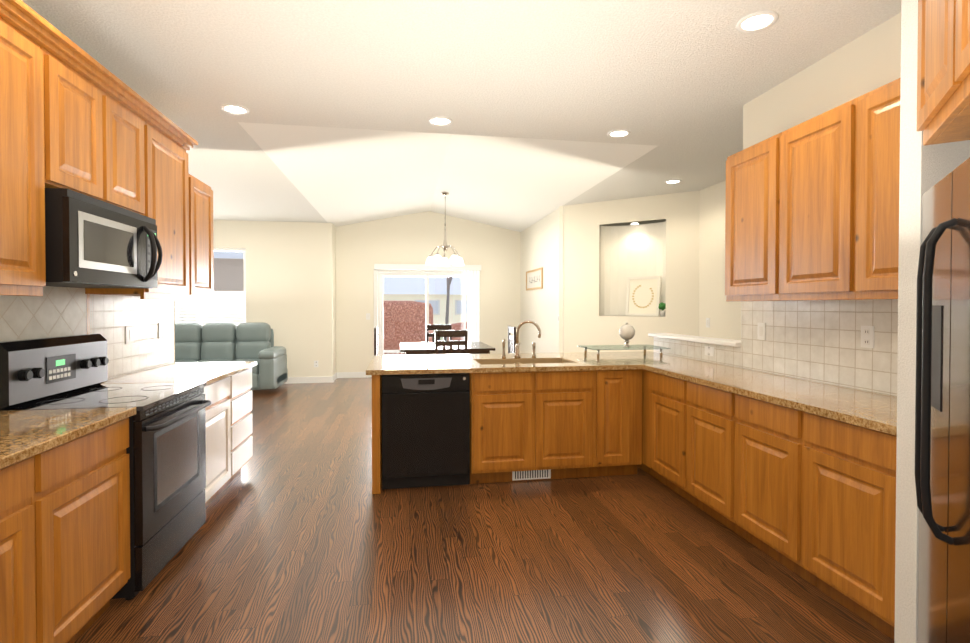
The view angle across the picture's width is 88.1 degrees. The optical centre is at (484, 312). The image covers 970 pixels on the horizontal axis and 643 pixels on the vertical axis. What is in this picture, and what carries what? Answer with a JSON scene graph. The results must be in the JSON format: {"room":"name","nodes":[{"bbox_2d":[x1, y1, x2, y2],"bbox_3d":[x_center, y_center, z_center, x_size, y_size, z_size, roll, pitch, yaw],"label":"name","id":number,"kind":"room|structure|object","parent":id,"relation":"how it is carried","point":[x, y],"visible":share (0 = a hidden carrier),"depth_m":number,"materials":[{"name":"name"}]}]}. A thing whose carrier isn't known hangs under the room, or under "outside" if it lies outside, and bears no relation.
{"room":"dining room and kitchen","nodes":[
{"label":"dining room and kitchen","id":0,"kind":"room"},
{"bbox_2d":[48,286,174,378],"bbox_3d":[-2.141,-0.079,1.233,0.120,2.880,5.860,0,1,-9],"label":"wall","id":1,"kind":"structure","parent":0,"point":[48,286],"depth_m":4.13,"materials":[{"name":"beige paint"}]},
{"bbox_2d":[0,0,51,291],"bbox_3d":[-1.983,-0.631,1.693,0.336,1.072,0.901,0,1,-9],"label":"upper cabinet","id":2,"kind":"object","parent":1,"relation":"attached to","point":[25,52],"depth_m":2.03,"materials":[{"name":"brown wood"}]},
{"bbox_2d":[0,286,173,378],"bbox_3d":[-2.244,0.177,2.243,0.003,0.622,3.780,0,1,-9],"label":"tile backsplash","id":3,"kind":"structure","parent":1,"relation":"attached to","point":[56,311],"depth_m":3.15,"materials":[{"name":"white tile"}]},
{"bbox_2d":[52,40,151,217],"bbox_3d":[-2.126,-0.875,2.556,0.336,0.607,0.845,0,1,-9],"label":"upper cabinet","id":4,"kind":"object","parent":1,"relation":"attached to","point":[75,117],"depth_m":2.52,"materials":[{"name":"brown wood"}]},
{"bbox_2d":[45,188,162,288],"bbox_3d":[-2.049,-0.345,2.568,0.488,0.410,0.800,0,1,-9],"label":"over-the-range microwave","id":5,"kind":"object","parent":4,"relation":"attached to","point":[91,242],"visible":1,"depth_m":2.40,"materials":[{"name":"black"}]},
{"bbox_2d":[125,326,135,343],"bbox_3d":[-2.437,0.152,3.448,0.007,0.120,0.120,0,1,-9],"label":"outlet","id":6,"kind":"object","parent":1,"relation":"attached to","point":[129,330],"depth_m":3.44,"materials":[{"name":"white plastic"}]},
{"bbox_2d":[85,112,191,299],"bbox_3d":[-2.246,-0.652,3.287,0.336,1.072,0.620,0,1,-9],"label":"upper cabinet","id":7,"kind":"object","parent":1,"relation":"attached to","point":[168,171],"depth_m":3.32,"materials":[{"name":"brown wood"}]},
{"bbox_2d":[158,323,163,338],"bbox_3d":[-2.508,0.136,3.882,0.007,0.120,0.075,0,1,-9],"label":"outlet","id":8,"kind":"object","parent":1,"relation":"attached to","point":[160,325],"depth_m":3.87,"materials":[{"name":"white plastic"}]},
{"bbox_2d":[192,176,213,299],"bbox_3d":[-2.335,-0.571,3.830,0.336,0.896,0.470,0,1,-9],"label":"upper cabinet","id":9,"kind":"object","parent":1,"relation":"attached to","point":[202,194],"depth_m":3.85,"materials":[{"name":"brown wood"}]},
{"bbox_2d":[213,220,335,376],"bbox_3d":[-5.242,-0.189,8.728,5.000,2.900,0.160,0,1,-9],"label":"wall","id":10,"kind":"structure","parent":0,"point":[310,292],"depth_m":8.95,"materials":[{"name":"beige paint"}]},
{"bbox_2d":[178,248,245,324],"bbox_3d":[-5.001,-0.414,8.770,1.586,1.446,0.070,0,1,-9],"label":"window","id":11,"kind":"structure","parent":10,"relation":"in","point":[243,250],"depth_m":8.85,"materials":[{"name":"white"}]},
{"bbox_2d":[175,291,245,325],"bbox_3d":[-4.991,-0.036,8.715,1.570,0.684,0.041,0,1,-9],"label":"window blinds","id":12,"kind":"object","parent":11,"relation":"attached to","point":[229,293],"visible":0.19,"depth_m":8.76,"materials":[{"name":"white plastic"}]},
{"bbox_2d":[284,376,333,383],"bbox_3d":[-5.219,1.207,8.661,5.016,0.110,0.016,0,1,-9],"label":"baseboard","id":13,"kind":"structure","parent":10,"relation":"attached to","point":[327,379],"depth_m":9.00,"materials":[{"name":"white wood"}]},
{"bbox_2d":[374,327,377,354],"bbox_3d":[-1.488,0.748,7.829,0.450,1.049,0.450,0,1,-9],"label":"door handle","id":14,"kind":"object","parent":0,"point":[375,340],"visible":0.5,"depth_m":7.57,"materials":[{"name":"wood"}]},
{"bbox_2d":[336,211,519,371],"bbox_3d":[-1.097,-0.410,9.956,3.900,3.310,0.180,0,1,-9],"label":"wall","id":15,"kind":"structure","parent":0,"point":[411,238],"depth_m":9.83,"materials":[{"name":"beige paint"}]},
{"bbox_2d":[338,372,371,377],"bbox_3d":[-2.510,1.194,9.665,0.690,0.110,0.016,0,1,-9],"label":"baseboard","id":16,"kind":"structure","parent":15,"relation":"attached to","point":[340,374],"depth_m":9.65,"materials":[{"name":"white wood"}]},
{"bbox_2d":[378,270,474,354],"bbox_3d":[-1.146,0.205,9.956,1.916,2.076,0.100,0,1,-9],"label":"sliding glass door","id":17,"kind":"structure","parent":15,"relation":"in","point":[381,326],"depth_m":9.91,"materials":[{"name":"white"}]},
{"bbox_2d":[374,264,480,341],"bbox_3d":[-1.114,0.149,9.836,2.095,2.195,0.104,0,1,-9],"label":"door frame","id":18,"kind":"structure","parent":15,"relation":"attached to","point":[437,267],"depth_m":9.74,"materials":[{"name":"white"}]},
{"bbox_2d":[464,270,478,341],"bbox_3d":[-0.282,0.188,9.964,0.366,2.054,0.088,0,1,-9],"label":"vertical blinds","id":19,"kind":"object","parent":15,"relation":"hanging from","point":[469,307],"visible":0.56,"depth_m":9.95,"materials":[{"name":"white plastic"}]},
{"bbox_2d":[22,0,900,231],"bbox_3d":[-1.603,-1.792,4.097,10.920,0.470,11.620,0,1,-9],"label":"ceiling","id":20,"kind":"structure","parent":0,"point":[344,101],"depth_m":3.46,"materials":[{"name":"white paint"}]},
{"bbox_2d":[221,104,248,114],"bbox_3d":[-1.901,-1.548,3.818,0.196,0.010,0.196,0,1,-9],"label":"recessed light","id":21,"kind":"object","parent":20,"relation":"in","point":[235,109],"visible":0.98,"depth_m":3.82,"materials":[{"name":"white"}]},
{"bbox_2d":[428,116,452,125],"bbox_3d":[-0.360,-1.552,4.062,0.196,0.010,0.196,0,1,-9],"label":"recessed light","id":22,"kind":"object","parent":20,"relation":"in","point":[440,121],"visible":1,"depth_m":4.05,"materials":[{"name":"white"}]},
{"bbox_2d":[425,192,463,266],"bbox_3d":[-0.647,-1.361,8.144,0.635,1.170,0.615,0,1,-9],"label":"pendant chandelier","id":23,"kind":"object","parent":20,"relation":"hanging from","point":[455,259],"visible":1,"depth_m":8.10,"materials":[{"name":"white glass"}]},
{"bbox_2d":[607,129,630,137],"bbox_3d":[1.162,-1.555,4.353,0.196,0.010,0.196,0,1,-9],"label":"recessed light","id":24,"kind":"object","parent":20,"relation":"in","point":[619,133],"visible":0.94,"depth_m":4.35,"materials":[{"name":"white"}]},
{"bbox_2d":[664,179,681,183],"bbox_3d":[2.264,-1.578,6.035,0.196,0.010,0.196,0,1,-9],"label":"recessed light","id":25,"kind":"object","parent":20,"relation":"in","point":[674,181],"visible":0.96,"depth_m":6.02,"materials":[{"name":"white"}]},
{"bbox_2d":[736,10,777,32],"bbox_3d":[1.434,-1.533,2.645,0.196,0.010,0.196,0,1,-9],"label":"recessed light","id":26,"kind":"object","parent":20,"relation":"in","point":[756,21],"visible":1,"depth_m":2.64,"materials":[{"name":"white"}]},
{"bbox_2d":[74,377,893,642],"bbox_3d":[-1.663,1.375,3.946,11.100,0.100,11.620,0,1,-9],"label":"floor","id":27,"kind":"structure","parent":0,"point":[303,534],"depth_m":2.67,"materials":[{"name":"brown wood"}]},
{"bbox_2d":[0,452,47,642],"bbox_3d":[-1.783,0.920,1.364,0.616,0.876,0.620,0,1,-9],"label":"base cabinet","id":28,"kind":"object","parent":27,"relation":"on","point":[23,506],"depth_m":1.65,"materials":[{"name":"brown wood"}]},
{"bbox_2d":[44,418,130,642],"bbox_3d":[-1.882,0.912,1.966,0.616,0.876,0.600,0,1,-9],"label":"base cabinet","id":29,"kind":"object","parent":27,"relation":"on","point":[65,574],"depth_m":1.99,"materials":[{"name":"brown wood"}]},
{"bbox_2d":[0,334,210,599],"bbox_3d":[-1.928,0.735,2.650,0.697,1.215,0.761,0,1,-9],"label":"range","id":30,"kind":"object","parent":27,"relation":"on","point":[166,450],"visible":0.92,"depth_m":2.52,"materials":[{"name":"black metal"}]},
{"bbox_2d":[204,368,252,507],"bbox_3d":[-2.149,0.890,3.583,0.616,0.876,1.139,0,1,-9],"label":"base cabinet","id":31,"kind":"object","parent":27,"relation":"on","point":[228,418],"depth_m":3.58,"materials":[{"name":"brown wood"}]},
{"bbox_2d":[0,361,256,468],"bbox_3d":[-1.922,0.450,2.275,0.641,0.035,3.830,0,1,-9],"label":"countertop","id":32,"kind":"structure","parent":31,"relation":"on","point":[25,434],"depth_m":2.10,"materials":[{"name":"stone"}]},
{"bbox_2d":[175,322,287,389],"bbox_3d":[-4.428,0.694,8.169,2.150,1.050,0.990,0,1,-9],"label":"recliner sofa","id":33,"kind":"object","parent":27,"relation":"on","point":[225,342],"visible":0.44,"depth_m":8.31,"materials":[{"name":"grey leather"}]},
{"bbox_2d":[382,373,469,488],"bbox_3d":[-0.481,0.888,4.010,0.655,0.863,0.597,0,1,-9],"label":"dishwasher","id":34,"kind":"object","parent":27,"relation":"on","point":[425,430],"visible":0.94,"depth_m":3.73,"materials":[{"name":"black"}]},
{"bbox_2d":[426,324,451,341],"bbox_3d":[-0.790,0.735,8.790,0.450,1.049,0.450,0,1,-9],"label":"dining chair","id":35,"kind":"object","parent":27,"relation":"on","point":[437,327],"visible":0.15,"depth_m":8.97,"materials":[{"name":"black wood"}]},
{"bbox_2d":[400,342,494,354],"bbox_3d":[-0.641,0.891,7.950,1.380,0.759,1.400,0,1,-9],"label":"dining table","id":36,"kind":"object","parent":27,"relation":"on","point":[419,348],"visible":0.46,"depth_m":7.37,"materials":[{"name":"black wood"}]},
{"bbox_2d":[435,330,467,353],"bbox_3d":[-0.499,0.757,7.146,0.450,1.049,0.450,0,1,-9],"label":"dining chair","id":37,"kind":"object","parent":27,"relation":"on","point":[451,333],"visible":0.35,"depth_m":6.93,"materials":[{"name":"black wood"}]},
{"bbox_2d":[508,326,515,352],"bbox_3d":[0.232,0.744,8.092,0.450,1.049,0.450,0,1,-9],"label":"dining chair","id":38,"kind":"object","parent":27,"relation":"on","point":[511,343],"visible":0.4,"depth_m":8.11,"materials":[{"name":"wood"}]},
{"bbox_2d":[470,385,595,483],"bbox_3d":[0.327,1.002,4.166,0.965,0.638,0.616,0,1,-9],"label":"base cabinet","id":39,"kind":"object","parent":27,"relation":"on","point":[572,424],"depth_m":3.87,"materials":[{"name":"brown wood"}]},
{"bbox_2d":[512,469,550,480],"bbox_3d":[0.368,1.270,3.955,0.310,0.086,0.008,0,1,-9],"label":"air vent register","id":40,"kind":"object","parent":39,"relation":"attached to","point":[531,475],"visible":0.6,"depth_m":3.95,"materials":[{"name":"white plastic"}]},
{"bbox_2d":[564,369,641,476],"bbox_3d":[1.008,0.881,4.277,0.417,0.876,0.616,0,1,-9],"label":"base cabinet","id":41,"kind":"object","parent":27,"relation":"on","point":[618,393],"depth_m":3.97,"materials":[{"name":"brown wood"}]},
{"bbox_2d":[366,351,896,435],"bbox_3d":[0.586,0.435,3.374,2.776,0.035,3.176,0,1,-9],"label":"countertop","id":42,"kind":"structure","parent":41,"relation":"on","point":[877,411],"depth_m":3.50,"materials":[{"name":"stone"}]},
{"bbox_2d":[502,320,540,357],"bbox_3d":[0.321,0.233,4.529,0.338,0.337,0.188,0,1,-9],"label":"faucet","id":43,"kind":"object","parent":42,"relation":"on","point":[517,350],"visible":1,"depth_m":4.53,"materials":[{"name":"silver metal"}]},
{"bbox_2d":[475,358,575,364],"bbox_3d":[0.328,0.515,4.248,0.807,0.211,0.407,0,1,-9],"label":"sink basin","id":44,"kind":"object","parent":42,"relation":"in","point":[520,361],"visible":0.02,"depth_m":4.43,"materials":[{"name":"silver metal"}]},
{"bbox_2d":[578,345,668,356],"bbox_3d":[1.316,0.361,4.799,0.740,0.074,0.440,0,1,-9],"label":"glass shelf","id":45,"kind":"object","parent":42,"relation":"on","point":[644,347],"visible":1,"depth_m":4.83,"materials":[{"name":"clear glass"}]},
{"bbox_2d":[619,322,634,346],"bbox_3d":[1.351,0.207,4.772,0.150,0.233,0.150,0,1,-9],"label":"ornament ball","id":46,"kind":"object","parent":45,"relation":"on","point":[626,332],"visible":1,"depth_m":4.73,"materials":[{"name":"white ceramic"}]},
{"bbox_2d":[637,369,644,470],"bbox_3d":[1.537,0.881,4.316,0.596,0.876,0.720,0,1,-9],"label":"base cabinet","id":47,"kind":"object","parent":27,"relation":"on","point":[642,466],"depth_m":4.05,"materials":[{"name":"brown wood"}]},
{"bbox_2d":[645,370,680,494],"bbox_3d":[1.626,0.889,3.712,0.616,0.876,0.500,0,1,-9],"label":"base cabinet","id":48,"kind":"object","parent":27,"relation":"on","point":[662,392],"depth_m":3.72,"materials":[{"name":"brown wood"}]},
{"bbox_2d":[681,379,728,527],"bbox_3d":[1.707,0.895,3.219,0.616,0.876,0.500,0,1,-9],"label":"base cabinet","id":49,"kind":"object","parent":27,"relation":"on","point":[704,409],"depth_m":3.20,"materials":[{"name":"brown wood"}]},
{"bbox_2d":[729,392,796,570],"bbox_3d":[1.789,0.902,2.725,0.616,0.876,0.500,0,1,-9],"label":"base cabinet","id":50,"kind":"object","parent":27,"relation":"on","point":[762,434],"depth_m":2.69,"materials":[{"name":"brown wood"}]},
{"bbox_2d":[793,410,896,639],"bbox_3d":[1.870,0.908,2.232,0.616,0.876,0.500,0,1,-9],"label":"base cabinet","id":51,"kind":"object","parent":27,"relation":"on","point":[810,498],"depth_m":2.18,"materials":[{"name":"brown wood"}]},
{"bbox_2d":[915,157,969,642],"bbox_3d":[1.624,0.473,1.237,0.832,1.775,0.895,0,1,31],"label":"refrigerator","id":52,"kind":"object","parent":27,"relation":"on","point":[942,438],"visible":1,"depth_m":1.47,"materials":[{"name":"silver metal"}]},
{"bbox_2d":[520,203,583,352],"bbox_3d":[1.036,-0.188,8.671,0.150,2.900,3.054,0,1,-9],"label":"wall","id":53,"kind":"structure","parent":0,"point":[552,243],"depth_m":7.96,"materials":[{"name":"beige paint"}]},
{"bbox_2d":[526,267,542,290],"bbox_3d":[0.887,-0.604,9.094,0.022,0.360,1.100,0,1,-9],"label":"picture","id":54,"kind":"object","parent":53,"relation":"attached to","point":[534,279],"visible":1,"depth_m":9.05,"materials":[{"name":"brown wood"}]},
{"bbox_2d":[580,199,627,351],"bbox_3d":[1.728,-0.161,7.427,0.270,2.880,0.984,0,1,-9],"label":"wall","id":55,"kind":"structure","parent":0,"point":[604,224],"depth_m":7.30,"materials":[{"name":"beige paint"}]},
{"bbox_2d":[640,200,651,350],"bbox_3d":[2.460,-0.158,7.201,0.261,2.880,0.300,0,1,-9],"label":"wall","id":56,"kind":"structure","parent":0,"point":[645,205],"depth_m":7.10,"materials":[{"name":"beige paint"}]},
{"bbox_2d":[625,276,660,315],"bbox_3d":[2.211,-0.234,7.022,0.455,0.552,0.122,0,1,32],"label":"framed picture","id":57,"kind":"object","parent":56,"relation":"on","point":[643,296],"visible":1,"depth_m":7.02,"materials":[{"name":"beige paper"}]},
{"bbox_2d":[658,302,665,315],"bbox_3d":[2.409,-0.050,6.809,0.108,0.191,0.112,0,1,-9],"label":"topiary plant","id":58,"kind":"object","parent":56,"relation":"on","point":[662,306],"visible":1,"depth_m":6.78,"materials":[{"name":"green plant"}]},
{"bbox_2d":[652,18,891,393],"bbox_3d":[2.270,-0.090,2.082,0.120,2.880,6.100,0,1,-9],"label":"wall","id":59,"kind":"structure","parent":0,"point":[688,228],"depth_m":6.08,"materials":[{"name":"beige paint"}]},
{"bbox_2d":[648,333,740,346],"bbox_3d":[1.871,0.230,4.459,0.195,0.034,1.368,0,1,-9],"label":"trim","id":60,"kind":"structure","parent":59,"relation":"attached to","point":[720,341],"depth_m":4.28,"materials":[{"name":"white wood"}]},
{"bbox_2d":[706,318,709,327],"bbox_3d":[2.812,0.123,6.330,0.007,0.120,0.075,0,1,-9],"label":"outlet","id":61,"kind":"object","parent":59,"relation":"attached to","point":[707,319],"depth_m":6.31,"materials":[{"name":"white plastic"}]},
{"bbox_2d":[705,346,713,355],"bbox_3d":[1.859,0.317,4.158,0.007,0.084,0.120,0,1,-9],"label":"outlet","id":62,"kind":"object","parent":59,"relation":"attached to","point":[709,351],"depth_m":4.15,"materials":[{"name":"white plastic"}]},
{"bbox_2d":[725,136,772,297],"bbox_3d":[1.846,-0.586,3.222,0.336,0.960,0.500,0,1,-9],"label":"upper cabinet","id":63,"kind":"object","parent":59,"relation":"attached to","point":[749,171],"depth_m":3.19,"materials":[{"name":"brown wood"}]},
{"bbox_2d":[757,323,765,339],"bbox_3d":[1.958,0.130,3.554,0.007,0.120,0.075,0,1,-9],"label":"outlet","id":64,"kind":"object","parent":59,"relation":"attached to","point":[761,328],"depth_m":3.55,"materials":[{"name":"white plastic"}]},
{"bbox_2d":[654,299,897,395],"bbox_3d":[1.964,0.153,3.555,0.003,0.523,3.100,0,1,-9],"label":"tile backsplash","id":65,"kind":"structure","parent":59,"relation":"attached to","point":[817,340],"depth_m":3.08,"materials":[{"name":"beige tile"}]},
{"bbox_2d":[773,101,848,297],"bbox_3d":[1.927,-0.579,2.729,0.336,0.960,0.500,0,1,-9],"label":"upper cabinet","id":66,"kind":"object","parent":59,"relation":"attached to","point":[812,209],"depth_m":2.70,"materials":[{"name":"brown wood"}]},
{"bbox_2d":[861,326,873,347],"bbox_3d":[2.092,0.131,2.745,0.007,0.120,0.075,0,1,-9],"label":"outlet","id":67,"kind":"object","parent":59,"relation":"attached to","point":[867,336],"depth_m":2.74,"materials":[{"name":"white plastic"}]},
{"bbox_2d":[845,78,900,297],"bbox_3d":[2.008,-0.572,2.235,0.336,0.960,0.500,0,1,-9],"label":"upper cabinet","id":68,"kind":"object","parent":59,"relation":"attached to","point":[874,116],"depth_m":2.35,"materials":[{"name":"brown wood"}]},
{"bbox_2d":[889,0,969,642],"bbox_3d":[1.893,-0.088,1.908,0.660,2.880,0.080,0,1,-9],"label":"wall","id":69,"kind":"structure","parent":0,"point":[922,167],"depth_m":1.86,"materials":[{"name":"beige paint"}]},
{"bbox_2d":[917,0,969,145],"bbox_3d":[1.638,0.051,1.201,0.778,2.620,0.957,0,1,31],"label":"upper cabinet","id":70,"kind":"object","parent":69,"relation":"attached to","point":[943,82],"visible":0.96,"depth_m":1.55,"materials":[{"name":"brown wood"}]},
{"label":"outside","id":71,"kind":"structure","parent":0,"visible":0},
{"bbox_2d":[383,276,466,277],"bbox_3d":[-9.476,-13.881,56.976,80.000,31.000,0.001,0,1,-9],"label":"sky","id":72,"kind":"structure","parent":71,"point":[422,276],"depth_m":57.43,"materials":[{"name":"white"}]},
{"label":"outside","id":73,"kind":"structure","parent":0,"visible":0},
{"bbox_3d":[-5.703,0.992,34.291,60.000,0.100,50.380,0,1,-9],"label":"lawn","id":74,"kind":"structure","parent":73,"visible":0},
{"bbox_2d":[175,251,243,324],"bbox_3d":[-13.303,-1.120,16.732,12.300,4.650,5.400,0,1,-9],"label":"house","id":75,"kind":"structure","parent":74,"relation":"on","point":[225,272],"depth_m":15.29,"materials":[{"name":"beige"}]},
{"bbox_2d":[179,277,452,340],"bbox_3d":[-4.862,-2.581,16.324,11.930,7.498,6.749,0,1,-9],"label":"tree","id":76,"kind":"object","parent":74,"relation":"on","point":[447,302],"depth_m":16.41,"materials":[{"name":"grey plant"}]},
{"bbox_2d":[384,350,402,354],"bbox_3d":[-1.297,1.062,10.946,6.100,0.380,1.780,0,1,-9],"label":"rail","id":77,"kind":"object","parent":74,"relation":"on","point":[394,351],"depth_m":11.66,"materials":[{"name":"white"}]},
{"bbox_2d":[383,301,466,354],"bbox_3d":[-1.089,0.461,13.659,9.643,1.570,1.232,0,1,-15],"label":"hedge","id":78,"kind":"object","parent":74,"relation":"on","point":[400,309],"depth_m":12.79,"materials":[{"name":"red plant"}]},
{"bbox_2d":[383,277,466,323],"bbox_3d":[-6.987,-1.107,42.049,54.000,3.950,6.600,0,1,-9],"label":"house","id":79,"kind":"structure","parent":74,"relation":"on","point":[457,315],"depth_m":40.06,"materials":[{"name":"beige"}]}
]}

